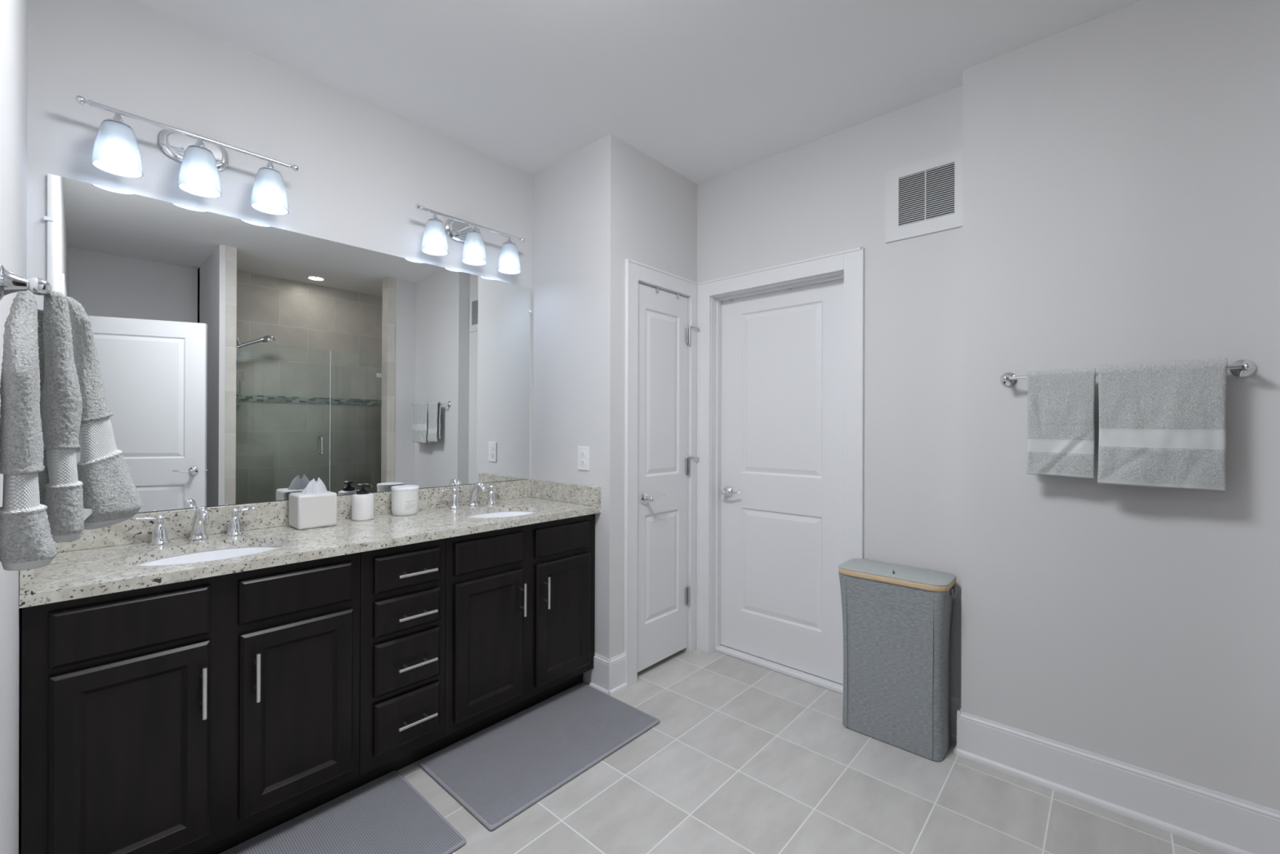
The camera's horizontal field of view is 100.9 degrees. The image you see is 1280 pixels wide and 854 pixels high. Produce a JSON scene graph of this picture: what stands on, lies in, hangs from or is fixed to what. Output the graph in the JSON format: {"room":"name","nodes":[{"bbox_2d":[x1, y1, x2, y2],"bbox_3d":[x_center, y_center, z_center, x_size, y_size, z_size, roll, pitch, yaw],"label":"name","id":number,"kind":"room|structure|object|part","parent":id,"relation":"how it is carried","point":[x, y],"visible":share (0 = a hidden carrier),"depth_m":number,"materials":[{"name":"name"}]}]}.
{"room":"bathroom","nodes":[
{"label":"bathroom","id":0,"kind":"room"},
{"bbox_2d":[0,0,27,853],"bbox_3d":[-0.416,-0.065,0.225,4.020,2.743,0.120,0,0,42],"label":"wall","id":1,"kind":"structure","parent":0,"point":[13,13],"depth_m":0.99,"materials":[{"name":"white paint"}]},
{"bbox_2d":[0,262,51,300],"bbox_3d":[-0.719,-0.166,0.613,0.062,0.062,0.050,0,0,42],"label":"towel hook","id":2,"kind":"object","parent":1,"relation":"attached to","point":[10,282],"visible":0.94,"depth_m":0.61,"materials":[{"name":"silver metal"}]},
{"bbox_2d":[0,290,142,570],"bbox_3d":[-0.739,-0.011,0.677,0.093,0.329,0.348,0,0,-28],"label":"hand towel","id":3,"kind":"object","parent":2,"relation":"hanging from","point":[52,389],"visible":1,"depth_m":0.64,"materials":[{"name":"grey fabric"}]},
{"bbox_2d":[26,0,532,513],"bbox_3d":[-0.955,-0.067,2.724,0.120,2.743,3.120,0,0,42],"label":"wall","id":4,"kind":"structure","parent":0,"point":[365,168],"depth_m":2.02,"materials":[{"name":"white paint"}]},
{"bbox_2d":[75,95,298,215],"bbox_3d":[-1.543,-0.936,1.849,0.168,0.234,0.595,0,0,42],"label":"vanity light","id":5,"kind":"object","parent":4,"relation":"attached to","point":[116,150],"visible":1,"depth_m":1.81,"materials":[{"name":"white glass"}]},
{"bbox_2d":[102,112,132,128],"bbox_3d":[-1.660,-0.978,1.680,0.068,0.041,0.068,0,0,42],"label":"socket","id":6,"kind":"object","parent":5,"relation":"attached to","point":[117,120],"depth_m":1.67,"materials":[{"name":"silver metal"}]},
{"bbox_3d":[-1.660,-0.888,1.681,0.118,0.137,0.118,0,0,42],"label":"lamp shade","id":7,"kind":"part","parent":5,"relation":"part of","materials":[{"name":"white glass"}]},
{"bbox_3d":[-1.660,-0.853,1.681,0.080,0.064,0.080,0,0,42],"label":"bulb","id":8,"kind":"part","parent":5,"relation":"part of","materials":[{"name":"white glass"}]},
{"bbox_3d":[-1.593,-0.996,1.894,0.032,0.116,0.194,0,0,42],"label":"plate","id":9,"kind":"part","parent":5,"relation":"part of","materials":[{"name":"silver metal"}]},
{"bbox_3d":[-1.524,-0.888,1.832,0.118,0.137,0.118,0,0,42],"label":"lamp shade","id":10,"kind":"part","parent":5,"relation":"part of","materials":[{"name":"white glass"}]},
{"bbox_3d":[-1.524,-0.853,1.832,0.080,0.064,0.080,0,0,42],"label":"bulb","id":11,"kind":"part","parent":5,"relation":"part of","materials":[{"name":"white glass"}]},
{"bbox_2d":[187,138,213,154],"bbox_3d":[-1.524,-0.977,1.832,0.068,0.041,0.068,0,0,42],"label":"socket","id":12,"kind":"object","parent":5,"relation":"attached to","point":[199,145],"depth_m":1.82,"materials":[{"name":"silver metal"}]},
{"bbox_2d":[258,160,280,173],"bbox_3d":[-1.388,-0.977,1.983,0.068,0.041,0.068,0,0,42],"label":"socket","id":13,"kind":"object","parent":5,"relation":"attached to","point":[269,167],"depth_m":1.97,"materials":[{"name":"silver metal"}]},
{"bbox_3d":[-1.389,-0.887,1.983,0.118,0.137,0.118,0,0,42],"label":"lamp shade","id":14,"kind":"part","parent":5,"relation":"part of","materials":[{"name":"white glass"}]},
{"bbox_3d":[-1.389,-0.853,1.983,0.080,0.064,0.080,0,0,42],"label":"bulb","id":15,"kind":"part","parent":5,"relation":"part of","materials":[{"name":"white glass"}]},
{"bbox_2d":[43,173,531,512],"bbox_3d":[-1.230,-0.246,2.306,0.028,1.074,1.823,0,0,42],"label":"mirror","id":16,"kind":"object","parent":4,"relation":"attached to","point":[242,361],"visible":0.84,"depth_m":2.08,"materials":[{"name":"silver mirror"}]},
{"bbox_2d":[53,479,530,552],"bbox_3d":[-1.237,0.343,2.304,0.021,0.099,1.831,0,0,42],"label":"backsplash","id":17,"kind":"structure","parent":4,"relation":"attached to","point":[178,522],"depth_m":2.00,"materials":[{"name":"stone"}]},
{"bbox_2d":[415,204,524,274],"bbox_3d":[-0.839,-0.935,2.633,0.168,0.234,0.595,0,0,42],"label":"vanity light","id":18,"kind":"object","parent":4,"relation":"attached to","point":[434,241],"visible":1,"depth_m":2.59,"materials":[{"name":"white glass"}]},
{"bbox_2d":[426,213,442,222],"bbox_3d":[-0.956,-0.976,2.465,0.068,0.041,0.068,0,0,42],"label":"socket","id":19,"kind":"object","parent":18,"relation":"attached to","point":[434,219],"depth_m":2.44,"materials":[{"name":"silver metal"}]},
{"bbox_3d":[-0.956,-0.886,2.465,0.118,0.137,0.118,0,0,42],"label":"lamp shade","id":20,"kind":"part","parent":18,"relation":"part of","materials":[{"name":"white glass"}]},
{"bbox_3d":[-0.957,-0.852,2.465,0.080,0.064,0.080,0,0,42],"label":"bulb","id":21,"kind":"part","parent":18,"relation":"part of","materials":[{"name":"white glass"}]},
{"bbox_3d":[-0.890,-0.994,2.679,0.032,0.116,0.194,0,0,42],"label":"plate","id":22,"kind":"part","parent":18,"relation":"part of","materials":[{"name":"silver metal"}]},
{"bbox_3d":[-0.853,-1.000,2.646,0.076,0.014,0.014,0,0,42],"label":"arm","id":23,"kind":"part","parent":18,"relation":"part of","materials":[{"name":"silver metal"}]},
{"bbox_2d":[466,225,481,235],"bbox_3d":[-0.820,-0.975,2.616,0.068,0.041,0.068,0,0,42],"label":"socket","id":24,"kind":"object","parent":18,"relation":"attached to","point":[473,232],"depth_m":2.60,"materials":[{"name":"silver metal"}]},
{"bbox_3d":[-0.821,-0.886,2.616,0.118,0.137,0.118,0,0,42],"label":"lamp shade","id":25,"kind":"part","parent":18,"relation":"part of","materials":[{"name":"white glass"}]},
{"bbox_3d":[-0.821,-0.851,2.616,0.080,0.064,0.080,0,0,42],"label":"bulb","id":26,"kind":"part","parent":18,"relation":"part of","materials":[{"name":"white glass"}]},
{"bbox_2d":[502,236,515,244],"bbox_3d":[-0.684,-0.975,2.768,0.068,0.041,0.068,0,0,42],"label":"socket","id":27,"kind":"object","parent":18,"relation":"attached to","point":[508,242],"depth_m":2.75,"materials":[{"name":"silver metal"}]},
{"bbox_3d":[-0.685,-0.885,2.768,0.118,0.137,0.118,0,0,42],"label":"lamp shade","id":28,"kind":"part","parent":18,"relation":"part of","materials":[{"name":"white glass"}]},
{"bbox_3d":[-0.685,-0.851,2.768,0.080,0.064,0.080,0,0,42],"label":"bulb","id":29,"kind":"part","parent":18,"relation":"part of","materials":[{"name":"white glass"}]},
{"bbox_2d":[531,133,697,684],"bbox_3d":[-0.141,-0.065,3.068,0.632,2.743,0.723,0,0,42],"label":"wall","id":30,"kind":"structure","parent":0,"point":[607,202],"depth_m":2.73,"materials":[{"name":"white paint"}]},
{"bbox_2d":[577,446,589,470],"bbox_3d":[-0.292,0.161,2.712,0.086,0.122,0.008,0,0,42],"label":"electrical outlet","id":31,"kind":"object","parent":30,"relation":"attached to","point":[583,463],"visible":1,"depth_m":2.71,"materials":[{"name":"white plastic"}]},
{"bbox_2d":[580,458,585,465],"bbox_3d":[-0.294,0.182,2.710,0.033,0.033,0.002,0,0,42],"label":"socket","id":32,"kind":"object","parent":31,"relation":"attached to","point":[582,460],"depth_m":2.71,"materials":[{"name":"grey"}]},
{"bbox_2d":[580,450,585,457],"bbox_3d":[-0.294,0.140,2.710,0.033,0.033,0.002,0,0,42],"label":"socket","id":33,"kind":"object","parent":31,"relation":"attached to","point":[582,452],"depth_m":2.71,"materials":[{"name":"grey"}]},
{"bbox_2d":[589,652,627,695],"bbox_3d":[-0.159,1.222,2.650,0.142,0.171,0.129,0,0,42],"label":"baseboard","id":34,"kind":"structure","parent":30,"relation":"attached to","point":[608,676],"depth_m":2.61,"materials":[{"name":"white paint"}]},
{"bbox_3d":[-0.159,1.296,2.650,0.142,0.023,0.129,0,0,42],"label":"shoe moulding","id":35,"kind":"part","parent":34,"relation":"part of","materials":[{"name":"white paint"}]},
{"bbox_2d":[638,280,688,652],"bbox_3d":[0.086,0.274,2.937,0.118,2.068,0.463,0,0,42],"label":"trim","id":36,"kind":"structure","parent":30,"relation":"attached to","point":[686,649],"depth_m":3.07,"materials":[{"name":"white paint"}]},
{"bbox_2d":[637,283,699,671],"bbox_3d":[0.155,0.264,2.910,0.098,2.027,0.493,0,0,42],"label":"door","id":37,"kind":"structure","parent":30,"relation":"in","point":[664,465],"depth_m":2.90,"materials":[{"name":"white paint"}]},
{"bbox_3d":[0.073,0.377,2.792,0.062,0.062,0.140,0,0,42],"label":"handle","id":38,"kind":"part","parent":37,"relation":"part of","materials":[{"name":"silver metal"}]},
{"bbox_2d":[132,0,1142,184],"bbox_3d":[0.597,-1.474,1.335,4.300,0.080,3.120,0,0,42],"label":"ceiling","id":39,"kind":"structure","parent":0,"point":[707,90],"depth_m":2.05,"materials":[{"name":"white paint"}]},
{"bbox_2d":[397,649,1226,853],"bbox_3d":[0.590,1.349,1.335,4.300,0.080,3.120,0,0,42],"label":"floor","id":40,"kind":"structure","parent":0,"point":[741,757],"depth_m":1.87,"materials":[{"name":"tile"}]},
{"bbox_2d":[21,552,359,853],"bbox_3d":[-1.396,0.863,1.699,0.589,0.879,0.759,0,0,42],"label":"vanity cabinet","id":41,"kind":"object","parent":40,"relation":"on","point":[207,715],"visible":0.92,"depth_m":1.47,"materials":[{"name":"brown wood"}]},
{"bbox_3d":[-1.334,0.886,1.398,0.020,0.555,0.309,0,0,42],"label":"door","id":42,"kind":"part","parent":41,"relation":"part of","materials":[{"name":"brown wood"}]},
{"bbox_3d":[-1.333,0.521,1.398,0.020,0.140,0.309,0,0,42],"label":"drawer","id":43,"kind":"part","parent":41,"relation":"part of","materials":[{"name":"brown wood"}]},
{"bbox_3d":[-1.222,0.741,1.480,0.038,0.142,0.012,0,0,42],"label":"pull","id":44,"kind":"part","parent":41,"relation":"part of","materials":[{"name":"silver metal"}]},
{"bbox_3d":[-1.139,0.742,1.572,0.038,0.142,0.012,0,0,42],"label":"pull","id":45,"kind":"part","parent":41,"relation":"part of","materials":[{"name":"silver metal"}]},
{"bbox_3d":[-1.081,0.522,1.679,0.020,0.133,0.314,0,0,42],"label":"drawer","id":46,"kind":"part","parent":41,"relation":"part of","materials":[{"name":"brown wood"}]},
{"bbox_3d":[-1.081,0.891,1.681,0.020,0.548,0.314,0,0,42],"label":"door","id":47,"kind":"part","parent":41,"relation":"part of","materials":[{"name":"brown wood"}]},
{"bbox_2d":[18,479,600,608],"bbox_3d":[-1.033,0.359,2.120,0.570,0.129,1.876,0,0,42],"label":"countertop","id":48,"kind":"structure","parent":41,"relation":"on","point":[101,561],"depth_m":1.86,"materials":[{"name":"stone"}]},
{"bbox_2d":[132,506,256,545],"bbox_3d":[-1.519,0.332,1.829,0.138,0.121,0.338,0,0,42],"label":"faucet","id":49,"kind":"object","parent":48,"relation":"on","point":[198,531],"visible":1,"depth_m":1.83,"materials":[{"name":"silver metal"}]},
{"bbox_3d":[-1.642,0.306,1.753,0.062,0.015,0.013,0,0,-41],"label":"lever","id":50,"kind":"part","parent":49,"relation":"part of","materials":[{"name":"silver metal"}]},
{"bbox_3d":[-1.615,0.344,1.777,0.055,0.096,0.055,0,0,42],"label":"handle","id":51,"kind":"part","parent":49,"relation":"part of","materials":[{"name":"silver metal"}]},
{"bbox_3d":[-1.519,0.332,1.829,0.138,0.121,0.053,0,0,42],"label":"spout","id":52,"kind":"part","parent":49,"relation":"part of","materials":[{"name":"silver metal"}]},
{"bbox_3d":[-1.478,0.344,1.929,0.055,0.096,0.055,0,0,42],"label":"handle","id":53,"kind":"part","parent":49,"relation":"part of","materials":[{"name":"silver metal"}]},
{"bbox_3d":[-1.457,0.307,1.958,0.013,0.015,0.062,0,0,34],"label":"lever","id":54,"kind":"part","parent":49,"relation":"part of","materials":[{"name":"silver metal"}]},
{"bbox_2d":[135,546,279,565],"bbox_3d":[-1.362,0.502,1.684,0.359,0.158,0.451,0,0,42],"label":"undermount sink","id":55,"kind":"object","parent":48,"relation":"in","point":[217,554],"visible":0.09,"depth_m":1.80,"materials":[{"name":"white ceramic"}]},
{"bbox_2d":[288,477,337,529],"bbox_3d":[-1.298,0.297,2.097,0.130,0.192,0.137,0,0,42],"label":"tissue box","id":56,"kind":"object","parent":48,"relation":"on","point":[314,507],"visible":1,"depth_m":2.06,"materials":[{"name":"white ceramic"}]},
{"bbox_2d":[351,483,373,520],"bbox_3d":[-1.178,0.317,2.247,0.084,0.152,0.084,0,0,-25],"label":"soap dispenser","id":57,"kind":"object","parent":48,"relation":"on","point":[362,502],"visible":1,"depth_m":2.22,"materials":[{"name":"white ceramic"}]},
{"bbox_2d":[391,484,418,515],"bbox_3d":[-1.059,0.330,2.382,0.116,0.126,0.116,0,0,42],"label":"candle jar","id":58,"kind":"object","parent":48,"relation":"on","point":[404,498],"visible":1,"depth_m":2.34,"materials":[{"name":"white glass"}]},
{"bbox_3d":[-1.059,0.274,2.382,0.116,0.014,0.116,0,0,42],"label":"lid","id":59,"kind":"part","parent":58,"relation":"part of","materials":[{"name":"white ceramic"}]},
{"bbox_2d":[440,482,502,508],"bbox_3d":[-0.805,0.333,2.624,0.138,0.121,0.338,0,0,42],"label":"faucet","id":60,"kind":"object","parent":48,"relation":"on","point":[455,503],"visible":1,"depth_m":2.63,"materials":[{"name":"silver metal"}]},
{"bbox_3d":[-0.928,0.308,2.549,0.062,0.015,0.013,0,0,-41],"label":"lever","id":61,"kind":"part","parent":60,"relation":"part of","materials":[{"name":"silver metal"}]},
{"bbox_3d":[-0.901,0.346,2.573,0.055,0.096,0.055,0,0,42],"label":"handle","id":62,"kind":"part","parent":60,"relation":"part of","materials":[{"name":"silver metal"}]},
{"bbox_3d":[-0.805,0.333,2.624,0.138,0.121,0.053,0,0,42],"label":"spout","id":63,"kind":"part","parent":60,"relation":"part of","materials":[{"name":"silver metal"}]},
{"bbox_3d":[-0.765,0.346,2.725,0.055,0.096,0.055,0,0,42],"label":"handle","id":64,"kind":"part","parent":60,"relation":"part of","materials":[{"name":"silver metal"}]},
{"bbox_2d":[466,511,536,517],"bbox_3d":[-0.647,0.504,2.481,0.359,0.158,0.451,0,0,42],"label":"undermount sink","id":65,"kind":"object","parent":48,"relation":"in","point":[508,513],"visible":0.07,"depth_m":2.65,"materials":[{"name":"white ceramic"}]},
{"bbox_2d":[219,770,466,853],"bbox_3d":[-1.018,1.297,1.508,0.513,0.013,0.859,0,0,42],"label":"bath mat","id":66,"kind":"object","parent":40,"relation":"on","point":[386,814],"visible":1,"depth_m":1.71,"materials":[{"name":"grey fabric"}]},
{"bbox_2d":[350,537,445,791],"bbox_3d":[-1.038,0.864,2.098,0.589,0.879,0.311,0,0,42],"label":"vanity cabinet","id":67,"kind":"object","parent":40,"relation":"on","point":[402,587],"visible":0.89,"depth_m":1.91,"materials":[{"name":"brown wood"}]},
{"bbox_3d":[-0.849,1.065,1.939,0.020,0.181,0.242,0,0,42],"label":"drawer","id":68,"kind":"part","parent":67,"relation":"part of","materials":[{"name":"brown wood"}]},
{"bbox_3d":[-0.849,0.858,1.939,0.020,0.185,0.242,0,0,42],"label":"drawer","id":69,"kind":"part","parent":67,"relation":"part of","materials":[{"name":"brown wood"}]},
{"bbox_3d":[-0.848,0.678,1.939,0.020,0.127,0.242,0,0,42],"label":"drawer","id":70,"kind":"part","parent":67,"relation":"part of","materials":[{"name":"brown wood"}]},
{"bbox_3d":[-0.848,0.523,1.939,0.020,0.128,0.242,0,0,42],"label":"drawer","id":71,"kind":"part","parent":67,"relation":"part of","materials":[{"name":"brown wood"}]},
{"bbox_3d":[-0.816,1.074,1.933,0.038,0.012,0.142,0,0,42],"label":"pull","id":72,"kind":"part","parent":67,"relation":"part of","materials":[{"name":"silver metal"}]},
{"bbox_3d":[-0.816,0.867,1.933,0.038,0.012,0.142,0,0,42],"label":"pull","id":73,"kind":"part","parent":67,"relation":"part of","materials":[{"name":"silver metal"}]},
{"bbox_3d":[-0.815,0.687,1.932,0.038,0.012,0.142,0,0,42],"label":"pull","id":74,"kind":"part","parent":67,"relation":"part of","materials":[{"name":"silver metal"}]},
{"bbox_3d":[-0.815,0.532,1.932,0.038,0.012,0.142,0,0,42],"label":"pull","id":75,"kind":"part","parent":67,"relation":"part of","materials":[{"name":"silver metal"}]},
{"bbox_2d":[434,513,595,752],"bbox_3d":[-0.667,0.865,2.511,0.589,0.879,0.795,0,0,42],"label":"vanity cabinet","id":76,"kind":"object","parent":40,"relation":"on","point":[520,600],"visible":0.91,"depth_m":2.28,"materials":[{"name":"brown wood"}]},
{"bbox_3d":[-0.618,0.522,2.195,0.020,0.131,0.321,0,0,42],"label":"drawer","id":77,"kind":"part","parent":76,"relation":"part of","materials":[{"name":"brown wood"}]},
{"bbox_3d":[-0.619,0.892,2.195,0.020,0.547,0.321,0,0,42],"label":"door","id":78,"kind":"part","parent":76,"relation":"part of","materials":[{"name":"brown wood"}]},
{"bbox_3d":[-0.503,0.743,2.280,0.038,0.142,0.012,0,0,42],"label":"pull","id":79,"kind":"part","parent":76,"relation":"part of","materials":[{"name":"silver metal"}]},
{"bbox_3d":[-0.417,0.743,2.377,0.038,0.142,0.012,0,0,42],"label":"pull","id":80,"kind":"part","parent":76,"relation":"part of","materials":[{"name":"silver metal"}]},
{"bbox_3d":[-0.358,0.525,2.485,0.020,0.130,0.324,0,0,42],"label":"drawer","id":81,"kind":"part","parent":76,"relation":"part of","materials":[{"name":"brown wood"}]},
{"bbox_3d":[-0.357,0.892,2.487,0.020,0.549,0.324,0,0,42],"label":"door","id":82,"kind":"part","parent":76,"relation":"part of","materials":[{"name":"brown wood"}]},
{"bbox_2d":[417,682,659,830],"bbox_3d":[-0.385,1.299,2.192,0.515,0.013,0.859,0,0,42],"label":"bath mat","id":83,"kind":"object","parent":40,"relation":"on","point":[497,772],"visible":1,"depth_m":2.11,"materials":[{"name":"grey fabric"}]},
{"bbox_2d":[838,558,956,760],"bbox_3d":[1.093,0.952,2.253,0.438,0.709,0.232,0,0,42],"label":"laundry hamper","id":84,"kind":"object","parent":40,"relation":"on","point":[897,619],"visible":1,"depth_m":2.16,"materials":[{"name":"grey fabric"}]},
{"bbox_3d":[1.090,0.623,2.256,0.428,0.022,0.232,0,0,42],"label":"lid","id":85,"kind":"part","parent":84,"relation":"part of","materials":[{"name":"grey fabric"}]},
{"bbox_2d":[697,85,963,698],"bbox_3d":[0.669,-0.062,2.921,2.035,2.743,0.140,0,0,42],"label":"wall","id":86,"kind":"structure","parent":0,"point":[826,195],"depth_m":2.41,"materials":[{"name":"white paint"}]},
{"bbox_2d":[624,246,864,700],"bbox_3d":[0.487,0.232,2.574,0.964,2.154,0.619,0,0,42],"label":"door frame","id":87,"kind":"structure","parent":86,"relation":"attached to","point":[851,261],"depth_m":2.70,"materials":[{"name":"white paint"}]},
{"bbox_2d":[710,270,844,653],"bbox_3d":[0.744,0.272,2.853,0.792,2.074,0.138,0,0,42],"label":"trim","id":88,"kind":"structure","parent":86,"relation":"attached to","point":[716,300],"depth_m":3.08,"materials":[{"name":"white paint"}]},
{"bbox_2d":[715,644,842,693],"bbox_3d":[0.754,1.299,2.869,0.765,0.020,0.097,0,0,42],"label":"trim","id":89,"kind":"structure","parent":86,"relation":"attached to","point":[824,682],"depth_m":2.82,"materials":[{"name":"white paint"}]},
{"bbox_2d":[720,278,844,684],"bbox_3d":[0.747,0.268,2.857,0.759,2.031,0.098,0,0,42],"label":"door","id":90,"kind":"structure","parent":86,"relation":"in","point":[782,375],"depth_m":2.86,"materials":[{"name":"white paint"}]},
{"bbox_3d":[0.523,0.378,3.034,0.140,0.062,0.062,0,0,42],"label":"handle","id":91,"kind":"part","parent":90,"relation":"part of","materials":[{"name":"silver metal"}]},
{"bbox_2d":[885,148,962,243],"bbox_3d":[1.240,-1.003,2.311,0.314,0.324,0.008,0,0,42],"label":"air vent","id":92,"kind":"object","parent":86,"relation":"in","point":[925,197],"visible":1,"depth_m":2.30,"materials":[{"name":"white metal"}]},
{"bbox_2d":[960,0,1279,810],"bbox_3d":[1.750,-0.059,1.879,1.005,2.743,0.248,0,0,42],"label":"wall","id":93,"kind":"structure","parent":0,"point":[1121,168],"depth_m":1.79,"materials":[{"name":"white paint"}]},
{"bbox_2d":[950,695,1279,853],"bbox_3d":[1.488,1.226,2.001,1.293,0.171,0.132,0,0,42],"label":"baseboard","id":94,"kind":"structure","parent":93,"relation":"attached to","point":[1227,824],"depth_m":1.79,"materials":[{"name":"white paint"}]},
{"bbox_2d":[1000,359,1255,386],"bbox_3d":[1.601,-0.181,1.789,0.646,0.053,0.084,0,0,42],"label":"towel bar","id":95,"kind":"object","parent":93,"relation":"attached to","point":[1243,367],"visible":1,"depth_m":1.62,"materials":[{"name":"silver metal"}]},
{"bbox_3d":[1.381,-0.182,1.987,0.053,0.053,0.084,0,0,42],"label":"post","id":96,"kind":"part","parent":95,"relation":"part of","materials":[{"name":"silver metal"}]},
{"bbox_2d":[1026,368,1095,478],"bbox_3d":[1.478,-0.014,1.859,0.189,0.377,0.051,0,0,42],"label":"hand towel","id":97,"kind":"object","parent":95,"relation":"hanging from","point":[1061,402],"visible":1,"depth_m":1.84,"materials":[{"name":"grey fabric"}]},
{"bbox_3d":[1.583,-0.181,1.769,0.593,0.013,0.013,0,0,42],"label":"rod","id":98,"kind":"part","parent":95,"relation":"part of","materials":[{"name":"silver metal"}]},
{"bbox_2d":[1097,357,1227,493],"bbox_3d":[1.658,-0.005,1.691,0.294,0.411,0.080,0,0,42],"label":"bath towel","id":99,"kind":"object","parent":95,"relation":"hanging from","point":[1162,424],"visible":1,"depth_m":1.66,"materials":[{"name":"grey fabric"}]},
{"bbox_3d":[1.822,-0.180,1.591,0.053,0.053,0.084,0,0,42],"label":"post","id":100,"kind":"part","parent":95,"relation":"part of","materials":[{"name":"silver metal"}]}
]}

